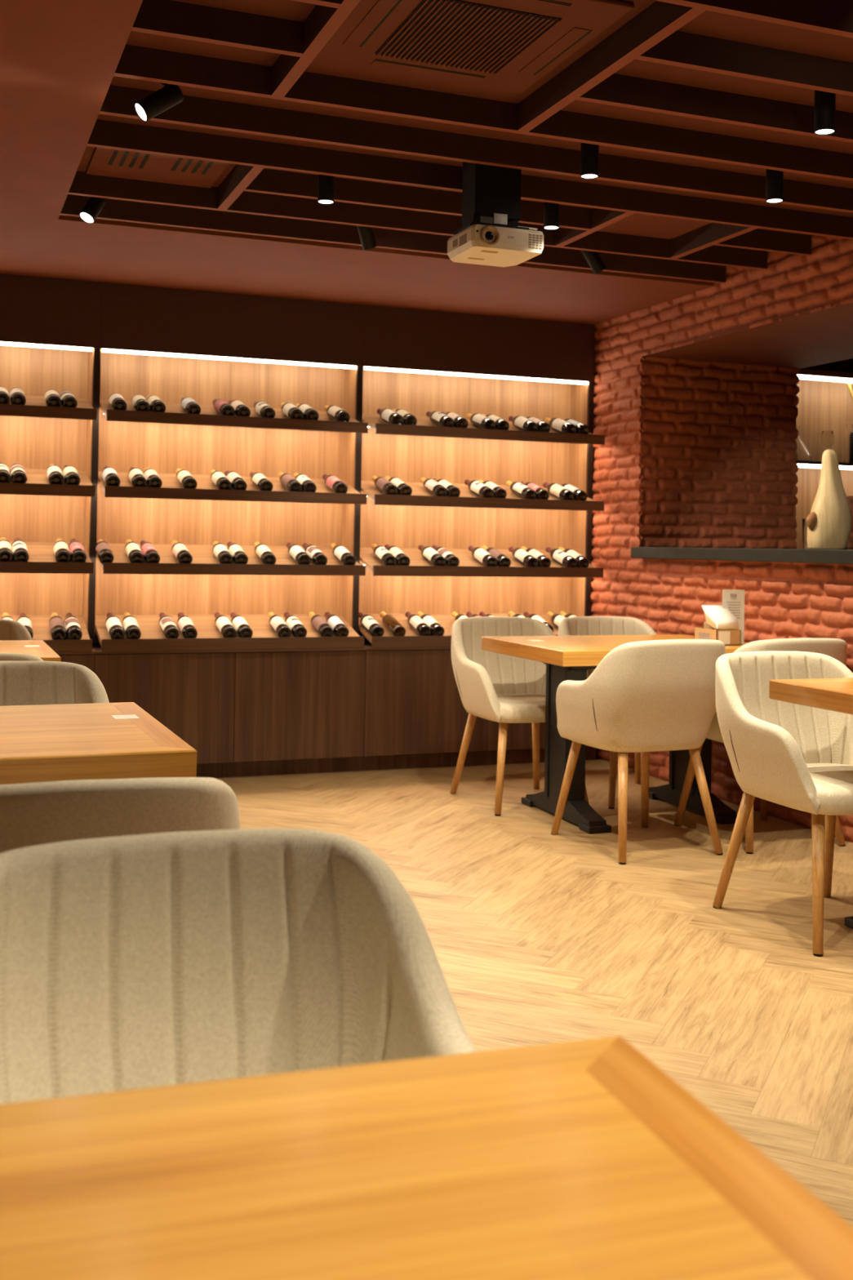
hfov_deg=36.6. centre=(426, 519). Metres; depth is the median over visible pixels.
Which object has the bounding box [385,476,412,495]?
wine bottle
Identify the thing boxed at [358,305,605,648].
display unit
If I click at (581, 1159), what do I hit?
dining table
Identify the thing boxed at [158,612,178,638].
wine bottle
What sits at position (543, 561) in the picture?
wine bottle
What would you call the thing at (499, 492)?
wine bottle
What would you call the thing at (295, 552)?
wine bottle
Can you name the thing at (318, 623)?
wine bottle
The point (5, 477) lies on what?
wine bottle
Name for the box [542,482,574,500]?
wine bottle
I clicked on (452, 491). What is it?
wine bottle
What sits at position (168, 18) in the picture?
ceiling beam
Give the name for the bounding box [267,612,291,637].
wine bottle
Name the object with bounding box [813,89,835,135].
ceiling spotlight
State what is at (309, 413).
wine bottle
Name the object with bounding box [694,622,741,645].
box
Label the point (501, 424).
wine bottle
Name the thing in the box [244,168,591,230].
ceiling beam
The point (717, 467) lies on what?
wall
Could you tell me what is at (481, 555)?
wine bottle
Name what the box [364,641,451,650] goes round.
countertop
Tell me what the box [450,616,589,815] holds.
tub chair
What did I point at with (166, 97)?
ceiling spotlight
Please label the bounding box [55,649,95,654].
countertop
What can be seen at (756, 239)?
ceiling beam
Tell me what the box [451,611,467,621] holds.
wine bottle
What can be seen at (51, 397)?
wine bottle
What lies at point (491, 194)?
mount
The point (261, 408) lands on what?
wine bottle
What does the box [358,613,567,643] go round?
shelf
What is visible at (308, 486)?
wine bottle
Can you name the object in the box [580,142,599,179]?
ceiling spotlight
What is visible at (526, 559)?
wine bottle
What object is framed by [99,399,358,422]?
shelf
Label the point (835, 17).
ceiling beam
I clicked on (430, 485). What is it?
wine bottle
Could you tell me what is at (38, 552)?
shelf
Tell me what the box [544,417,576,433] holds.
wine bottle
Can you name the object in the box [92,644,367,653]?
countertop
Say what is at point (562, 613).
wine bottle
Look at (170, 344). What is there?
display unit
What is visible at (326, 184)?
ceiling spotlight
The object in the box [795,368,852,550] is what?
shelving
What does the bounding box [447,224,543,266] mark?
projector
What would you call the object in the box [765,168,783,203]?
ceiling spotlight
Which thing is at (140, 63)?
ceiling beam
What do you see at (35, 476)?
shelf
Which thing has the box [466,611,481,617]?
wine bottle
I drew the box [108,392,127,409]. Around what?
wine bottle
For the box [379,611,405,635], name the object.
wine bottle
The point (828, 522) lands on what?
vase
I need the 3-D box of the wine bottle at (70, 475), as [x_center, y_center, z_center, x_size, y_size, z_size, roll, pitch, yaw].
[-1.722,-0.208,6.223,0.071,0.125,0.303,1,-1,-22]
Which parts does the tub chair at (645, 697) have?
leg, leg, leg, leg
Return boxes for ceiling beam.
[59,194,725,283]
[67,171,767,270]
[86,119,852,239]
[98,84,852,213]
[113,44,852,181]
[131,0,303,57]
[217,164,264,209]
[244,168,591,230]
[271,0,360,97]
[290,0,341,8]
[517,0,706,132]
[555,208,634,246]
[576,73,852,142]
[635,31,852,96]
[654,0,852,38]
[669,222,758,258]
[715,228,811,255]
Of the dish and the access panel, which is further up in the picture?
the access panel
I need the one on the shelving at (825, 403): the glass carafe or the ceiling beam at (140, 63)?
the glass carafe
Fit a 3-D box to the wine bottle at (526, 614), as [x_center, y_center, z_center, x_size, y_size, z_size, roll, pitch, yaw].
[0.609,0.577,7.101,0.071,0.125,0.303,1,-1,-20]
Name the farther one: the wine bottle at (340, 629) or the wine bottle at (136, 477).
the wine bottle at (340, 629)
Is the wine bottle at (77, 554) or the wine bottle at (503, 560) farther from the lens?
the wine bottle at (503, 560)
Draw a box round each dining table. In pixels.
[0,640,61,662]
[0,702,196,784]
[0,1035,852,1279]
[481,634,748,833]
[768,677,852,928]
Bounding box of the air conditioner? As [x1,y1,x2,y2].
[312,0,634,93]
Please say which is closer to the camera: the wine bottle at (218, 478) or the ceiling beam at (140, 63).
the ceiling beam at (140, 63)
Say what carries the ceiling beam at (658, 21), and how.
attached to the ceiling at (709, 24)
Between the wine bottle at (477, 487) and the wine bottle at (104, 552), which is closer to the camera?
the wine bottle at (104, 552)
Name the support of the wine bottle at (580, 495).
in the display unit at (417, 362)
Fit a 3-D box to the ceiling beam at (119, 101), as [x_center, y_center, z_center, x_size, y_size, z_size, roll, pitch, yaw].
[0.450,-1.214,4.361,3.038,0.086,0.026,1,-1,-21]
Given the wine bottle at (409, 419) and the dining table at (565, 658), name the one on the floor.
the dining table at (565, 658)
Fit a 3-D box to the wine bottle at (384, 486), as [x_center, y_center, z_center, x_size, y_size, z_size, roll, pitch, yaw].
[-0.228,-0.172,6.793,0.071,0.125,0.303,1,-1,-20]
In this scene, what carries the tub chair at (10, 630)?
on the floor
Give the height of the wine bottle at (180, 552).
0.125 m
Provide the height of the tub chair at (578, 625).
0.834 m
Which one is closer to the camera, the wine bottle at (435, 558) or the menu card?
the menu card
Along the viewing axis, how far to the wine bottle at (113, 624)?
6.18 m
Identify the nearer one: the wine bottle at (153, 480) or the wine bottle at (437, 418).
the wine bottle at (153, 480)
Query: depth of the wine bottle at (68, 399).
6.10 m
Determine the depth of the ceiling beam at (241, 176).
4.64 m
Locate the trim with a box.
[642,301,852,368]
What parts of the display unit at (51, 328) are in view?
panel, header panel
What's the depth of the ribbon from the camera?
8.13 m
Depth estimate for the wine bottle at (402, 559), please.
6.70 m
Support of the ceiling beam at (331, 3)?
attached to the ceiling at (709, 24)
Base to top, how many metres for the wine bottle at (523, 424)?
0.125 m
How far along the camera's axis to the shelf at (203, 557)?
6.50 m
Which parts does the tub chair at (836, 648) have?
leg, leg, leg, leg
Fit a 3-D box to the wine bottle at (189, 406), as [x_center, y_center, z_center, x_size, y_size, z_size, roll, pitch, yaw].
[-1.186,-0.560,6.433,0.071,0.125,0.303,1,-1,-20]
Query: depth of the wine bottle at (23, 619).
6.10 m
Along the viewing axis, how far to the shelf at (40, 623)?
6.29 m
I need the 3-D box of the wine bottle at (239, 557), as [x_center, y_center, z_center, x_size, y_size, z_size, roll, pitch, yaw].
[-0.963,0.175,6.507,0.071,0.125,0.303,1,-1,-20]
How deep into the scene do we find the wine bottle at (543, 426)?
6.99 m
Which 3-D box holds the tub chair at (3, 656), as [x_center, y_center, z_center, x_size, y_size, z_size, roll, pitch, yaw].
[-1.472,0.813,4.034,0.558,0.834,0.590,1,-1,-21]
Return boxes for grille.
[374,0,562,75]
[528,234,542,248]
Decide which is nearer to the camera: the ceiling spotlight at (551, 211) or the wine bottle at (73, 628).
the ceiling spotlight at (551, 211)
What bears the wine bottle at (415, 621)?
in the display unit at (417, 362)
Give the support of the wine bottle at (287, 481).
in the display unit at (170, 344)
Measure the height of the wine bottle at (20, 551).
0.125 m
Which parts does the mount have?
arm, plate, arm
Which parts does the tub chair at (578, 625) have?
leg, leg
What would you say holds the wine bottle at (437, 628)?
in the display unit at (417, 362)
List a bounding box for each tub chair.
[0,618,31,640]
[0,653,44,661]
[0,661,109,706]
[0,777,239,853]
[0,828,476,1104]
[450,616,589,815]
[551,639,725,864]
[558,616,656,808]
[674,637,847,853]
[712,650,852,955]
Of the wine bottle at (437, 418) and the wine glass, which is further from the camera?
the wine glass
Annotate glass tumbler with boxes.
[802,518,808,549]
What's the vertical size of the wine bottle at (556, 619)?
0.125 m
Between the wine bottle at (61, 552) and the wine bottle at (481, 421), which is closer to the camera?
the wine bottle at (61, 552)
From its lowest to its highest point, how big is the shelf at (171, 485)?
0.128 m
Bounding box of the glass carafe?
[844,424,852,462]
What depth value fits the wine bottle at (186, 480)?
6.30 m
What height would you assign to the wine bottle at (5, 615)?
0.125 m
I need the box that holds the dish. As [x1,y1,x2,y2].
[844,496,852,549]
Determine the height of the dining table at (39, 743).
0.757 m
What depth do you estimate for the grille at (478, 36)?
3.35 m
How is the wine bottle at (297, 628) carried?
in the display unit at (170, 344)
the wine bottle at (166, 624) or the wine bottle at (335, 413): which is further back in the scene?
the wine bottle at (335, 413)
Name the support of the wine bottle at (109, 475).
in the display unit at (170, 344)
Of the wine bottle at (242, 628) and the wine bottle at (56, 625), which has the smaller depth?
the wine bottle at (56, 625)
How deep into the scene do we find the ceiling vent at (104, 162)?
4.62 m
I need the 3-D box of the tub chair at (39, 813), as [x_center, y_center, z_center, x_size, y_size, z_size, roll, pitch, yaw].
[-0.602,0.787,2.054,0.558,0.834,0.590,1,-1,-21]
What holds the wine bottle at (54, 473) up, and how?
in the display unit at (51, 328)
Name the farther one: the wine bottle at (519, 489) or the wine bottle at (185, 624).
the wine bottle at (519, 489)
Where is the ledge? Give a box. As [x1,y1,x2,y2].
[631,546,852,564]
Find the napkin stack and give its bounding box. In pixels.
[702,604,738,629]
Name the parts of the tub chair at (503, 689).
leg, leg, seat, leg, leg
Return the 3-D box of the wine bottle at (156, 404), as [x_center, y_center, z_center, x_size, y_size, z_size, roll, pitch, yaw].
[-1.346,-0.564,6.372,0.070,0.125,0.303,1,-1,-21]
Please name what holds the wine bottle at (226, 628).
in the display unit at (170, 344)
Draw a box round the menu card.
[722,589,744,644]
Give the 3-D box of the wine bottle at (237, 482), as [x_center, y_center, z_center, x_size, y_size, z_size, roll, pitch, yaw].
[-0.974,-0.190,6.508,0.070,0.125,0.303,1,-1,-22]
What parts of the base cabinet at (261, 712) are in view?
door, door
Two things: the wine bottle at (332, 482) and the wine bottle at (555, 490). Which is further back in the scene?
the wine bottle at (555, 490)
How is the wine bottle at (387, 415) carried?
in the display unit at (417, 362)
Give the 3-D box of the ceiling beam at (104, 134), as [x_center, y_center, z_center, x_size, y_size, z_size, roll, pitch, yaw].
[0.330,-1.209,4.675,3.038,0.086,0.026,1,-1,-21]
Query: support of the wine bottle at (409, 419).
in the display unit at (417, 362)
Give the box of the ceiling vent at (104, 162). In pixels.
[85,146,229,187]
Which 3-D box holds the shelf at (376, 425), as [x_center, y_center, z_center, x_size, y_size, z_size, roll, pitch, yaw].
[0.283,-0.502,7.063,1.327,0.128,0.409,1,-1,-21]
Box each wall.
[591,235,852,842]
[800,358,852,373]
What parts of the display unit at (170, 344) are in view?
header panel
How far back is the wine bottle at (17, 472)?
6.01 m
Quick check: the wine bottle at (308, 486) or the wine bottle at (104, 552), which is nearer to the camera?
the wine bottle at (104, 552)
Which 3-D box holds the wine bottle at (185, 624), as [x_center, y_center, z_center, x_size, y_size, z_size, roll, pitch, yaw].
[-1.198,0.533,6.412,0.071,0.125,0.303,1,-1,-20]
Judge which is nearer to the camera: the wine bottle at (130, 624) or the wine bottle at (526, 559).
the wine bottle at (130, 624)
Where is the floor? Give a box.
[214,757,852,1226]
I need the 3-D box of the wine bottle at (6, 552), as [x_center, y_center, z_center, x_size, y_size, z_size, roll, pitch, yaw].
[-2.004,0.150,6.110,0.071,0.125,0.303,1,-1,-20]
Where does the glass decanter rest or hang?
on the shelving at (825, 403)
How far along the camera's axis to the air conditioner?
3.37 m
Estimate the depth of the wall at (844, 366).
8.43 m
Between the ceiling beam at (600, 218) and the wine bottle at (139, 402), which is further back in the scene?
the wine bottle at (139, 402)
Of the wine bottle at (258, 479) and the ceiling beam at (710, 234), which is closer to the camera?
the ceiling beam at (710, 234)
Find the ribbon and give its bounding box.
[848,382,852,399]
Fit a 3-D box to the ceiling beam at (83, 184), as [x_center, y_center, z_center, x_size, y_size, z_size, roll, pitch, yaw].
[0.108,-1.201,5.258,3.038,0.086,0.026,1,-1,-21]
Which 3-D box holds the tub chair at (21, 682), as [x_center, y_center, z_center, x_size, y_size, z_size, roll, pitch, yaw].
[-1.075,0.804,3.288,0.558,0.834,0.590,1,-1,-21]
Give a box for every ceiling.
[0,0,714,324]
[76,0,852,239]
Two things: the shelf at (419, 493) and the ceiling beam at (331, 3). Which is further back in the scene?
the shelf at (419, 493)
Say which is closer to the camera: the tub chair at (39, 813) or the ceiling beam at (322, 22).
the tub chair at (39, 813)
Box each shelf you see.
[0,614,89,639]
[8,395,93,408]
[8,467,92,485]
[9,542,91,562]
[94,613,359,645]
[96,542,359,569]
[97,471,359,493]
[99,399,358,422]
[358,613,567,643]
[360,480,595,501]
[360,546,595,572]
[362,413,592,434]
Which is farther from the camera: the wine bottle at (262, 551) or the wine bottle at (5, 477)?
the wine bottle at (262, 551)
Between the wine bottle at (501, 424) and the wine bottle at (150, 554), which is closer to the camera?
the wine bottle at (150, 554)
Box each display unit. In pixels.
[0,273,102,652]
[93,282,368,651]
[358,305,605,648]
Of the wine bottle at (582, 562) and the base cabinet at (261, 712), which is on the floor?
the base cabinet at (261, 712)
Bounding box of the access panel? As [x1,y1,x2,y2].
[599,213,711,238]
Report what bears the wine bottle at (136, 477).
in the display unit at (170, 344)
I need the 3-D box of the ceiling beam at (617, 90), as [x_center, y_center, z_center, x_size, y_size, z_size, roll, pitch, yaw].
[1.268,-1.208,3.954,1.800,0.086,0.026,1,-1,-21]
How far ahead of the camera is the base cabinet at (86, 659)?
6.10 m
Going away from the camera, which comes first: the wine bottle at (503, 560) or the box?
the box
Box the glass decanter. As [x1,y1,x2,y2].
[796,426,812,461]
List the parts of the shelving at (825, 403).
shelf, header panel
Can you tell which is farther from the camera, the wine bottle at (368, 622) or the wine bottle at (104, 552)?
the wine bottle at (368, 622)
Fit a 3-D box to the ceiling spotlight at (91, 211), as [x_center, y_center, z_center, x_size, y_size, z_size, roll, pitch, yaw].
[-1.272,-1.201,4.938,0.059,0.143,0.121,0,-1,35]
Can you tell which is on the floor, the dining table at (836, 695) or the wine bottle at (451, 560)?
the dining table at (836, 695)
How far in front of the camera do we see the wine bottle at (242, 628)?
6.41 m
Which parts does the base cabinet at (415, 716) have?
door, door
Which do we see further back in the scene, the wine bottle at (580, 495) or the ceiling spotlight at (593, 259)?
the wine bottle at (580, 495)
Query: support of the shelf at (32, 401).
attached to the display unit at (51, 328)
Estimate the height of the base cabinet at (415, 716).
0.641 m
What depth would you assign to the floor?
3.95 m
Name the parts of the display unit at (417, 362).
panel, header panel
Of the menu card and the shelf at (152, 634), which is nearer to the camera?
the menu card
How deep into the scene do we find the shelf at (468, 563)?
6.93 m
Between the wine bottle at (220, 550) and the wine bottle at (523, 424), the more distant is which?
the wine bottle at (523, 424)
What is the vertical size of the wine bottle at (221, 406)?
0.125 m
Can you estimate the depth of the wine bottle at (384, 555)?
6.69 m
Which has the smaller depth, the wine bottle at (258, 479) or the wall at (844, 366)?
the wine bottle at (258, 479)
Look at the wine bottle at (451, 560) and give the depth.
6.79 m
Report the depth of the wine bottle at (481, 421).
6.91 m
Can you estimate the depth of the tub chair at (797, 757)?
4.15 m
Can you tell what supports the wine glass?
on the shelving at (825, 403)
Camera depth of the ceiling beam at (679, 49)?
3.44 m
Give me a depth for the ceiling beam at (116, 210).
5.40 m
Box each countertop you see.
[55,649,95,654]
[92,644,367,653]
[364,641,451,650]
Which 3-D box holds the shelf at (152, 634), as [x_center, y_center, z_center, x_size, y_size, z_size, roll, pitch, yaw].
[-1.009,0.561,6.555,1.307,0.128,0.409,1,-1,-21]
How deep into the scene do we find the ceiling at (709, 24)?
3.83 m
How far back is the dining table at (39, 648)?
4.84 m
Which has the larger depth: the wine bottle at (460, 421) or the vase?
the wine bottle at (460, 421)
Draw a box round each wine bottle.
[0,386,9,404]
[0,462,10,482]
[0,537,12,561]
[0,613,13,620]
[8,386,26,404]
[9,462,26,483]
[11,537,29,561]
[16,613,33,638]
[44,389,61,406]
[46,464,63,484]
[48,612,66,639]
[53,538,71,562]
[58,390,77,407]
[62,464,79,484]
[63,612,82,639]
[67,538,86,562]
[94,539,113,564]
[102,466,119,486]
[105,612,124,639]
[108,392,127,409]
[121,612,141,638]
[124,539,144,563]
[128,466,146,487]
[131,394,150,411]
[139,539,159,563]
[142,467,162,487]
[146,395,165,412]
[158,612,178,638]
[171,540,192,563]
[175,468,197,488]
[177,612,197,638]
[180,396,200,413]
[209,470,231,489]
[212,399,235,415]
[212,541,232,564]
[213,612,236,637]
[224,470,247,489]
[226,541,248,564]
[228,400,250,416]
[230,612,253,637]
[249,471,272,490]
[253,400,275,417]
[253,542,275,564]
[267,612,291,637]
[278,472,302,492]
[280,402,303,419]
[283,612,306,636]
[286,542,311,564]
[293,472,316,492]
[295,403,319,420]
[302,542,327,564]
[308,611,333,636]
[322,474,347,493]
[324,404,350,422]
[324,611,348,636]
[330,542,355,564]
[359,611,384,635]
[371,475,398,494]
[371,543,396,565]
[377,408,404,424]
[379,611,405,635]
[384,543,409,565]
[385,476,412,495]
[391,408,417,425]
[404,611,431,635]
[417,544,445,565]
[417,611,444,635]
[420,477,447,496]
[426,410,454,426]
[431,544,459,566]
[432,478,460,497]
[440,411,468,427]
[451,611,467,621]
[464,479,493,497]
[466,413,496,429]
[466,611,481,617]
[467,545,497,566]
[478,480,506,497]
[479,611,493,617]
[481,545,511,566]
[482,413,509,430]
[506,480,536,498]
[508,415,537,431]
[508,546,537,567]
[508,611,524,617]
[520,481,549,499]
[520,546,551,567]
[522,416,550,431]
[523,611,553,631]
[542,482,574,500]
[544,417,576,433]
[545,546,577,567]
[546,611,565,627]
[556,482,586,500]
[559,546,589,567]
[560,418,589,434]
[560,611,576,617]
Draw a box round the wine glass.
[821,431,834,449]
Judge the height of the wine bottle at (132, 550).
0.125 m
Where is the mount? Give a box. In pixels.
[454,161,537,235]
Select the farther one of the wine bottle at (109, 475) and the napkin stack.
the wine bottle at (109, 475)
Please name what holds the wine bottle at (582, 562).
in the display unit at (417, 362)
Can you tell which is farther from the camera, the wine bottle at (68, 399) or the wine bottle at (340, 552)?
the wine bottle at (340, 552)
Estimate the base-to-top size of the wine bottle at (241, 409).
0.125 m
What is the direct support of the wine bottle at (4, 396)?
in the display unit at (51, 328)
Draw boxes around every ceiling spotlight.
[79,196,108,223]
[133,82,183,121]
[317,174,334,204]
[356,225,376,249]
[543,201,559,230]
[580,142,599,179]
[580,249,606,274]
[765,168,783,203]
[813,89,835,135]
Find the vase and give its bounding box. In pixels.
[806,448,851,549]
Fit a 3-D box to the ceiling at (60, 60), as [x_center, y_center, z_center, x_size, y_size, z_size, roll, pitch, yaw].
[-0.195,-1.283,2.593,5.825,0.132,8.550,1,-1,-21]
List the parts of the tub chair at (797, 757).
leg, seat, leg, leg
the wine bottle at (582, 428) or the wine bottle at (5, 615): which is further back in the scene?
the wine bottle at (582, 428)
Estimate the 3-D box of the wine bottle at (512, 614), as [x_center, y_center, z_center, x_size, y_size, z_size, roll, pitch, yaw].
[0.522,0.575,7.068,0.071,0.125,0.303,1,-1,-20]
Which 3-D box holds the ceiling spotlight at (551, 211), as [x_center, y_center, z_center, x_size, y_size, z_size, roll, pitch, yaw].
[0.476,-1.174,4.905,0.059,0.135,0.059,1,-1,-21]
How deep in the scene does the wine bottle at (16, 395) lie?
6.02 m
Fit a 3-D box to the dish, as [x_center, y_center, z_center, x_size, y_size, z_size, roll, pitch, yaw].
[2.145,0.019,6.474,0.291,0.274,0.083,1,-1,-4]
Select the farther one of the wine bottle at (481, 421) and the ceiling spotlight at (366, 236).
the wine bottle at (481, 421)
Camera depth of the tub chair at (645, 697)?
4.88 m
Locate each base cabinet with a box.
[55,649,95,671]
[92,644,367,777]
[360,641,595,770]
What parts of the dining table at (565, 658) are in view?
pedestal post, pedestal post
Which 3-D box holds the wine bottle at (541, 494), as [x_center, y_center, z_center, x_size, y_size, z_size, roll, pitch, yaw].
[0.585,-0.152,7.103,0.070,0.125,0.303,1,-1,-21]
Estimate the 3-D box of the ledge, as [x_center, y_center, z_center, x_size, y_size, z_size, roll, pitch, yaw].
[2.112,0.168,5.595,1.099,0.058,2.952,1,-1,-21]
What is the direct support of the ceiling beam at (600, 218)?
attached to the ceiling at (709, 24)
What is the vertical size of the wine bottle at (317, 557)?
0.125 m
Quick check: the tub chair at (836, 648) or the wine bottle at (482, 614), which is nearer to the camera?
the tub chair at (836, 648)
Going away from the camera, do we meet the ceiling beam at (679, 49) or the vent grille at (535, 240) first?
the ceiling beam at (679, 49)
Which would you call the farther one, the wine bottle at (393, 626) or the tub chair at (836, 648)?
the wine bottle at (393, 626)
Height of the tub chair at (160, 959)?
0.834 m
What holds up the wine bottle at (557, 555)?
in the display unit at (417, 362)
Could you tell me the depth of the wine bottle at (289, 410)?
6.50 m
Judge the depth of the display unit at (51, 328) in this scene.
6.37 m

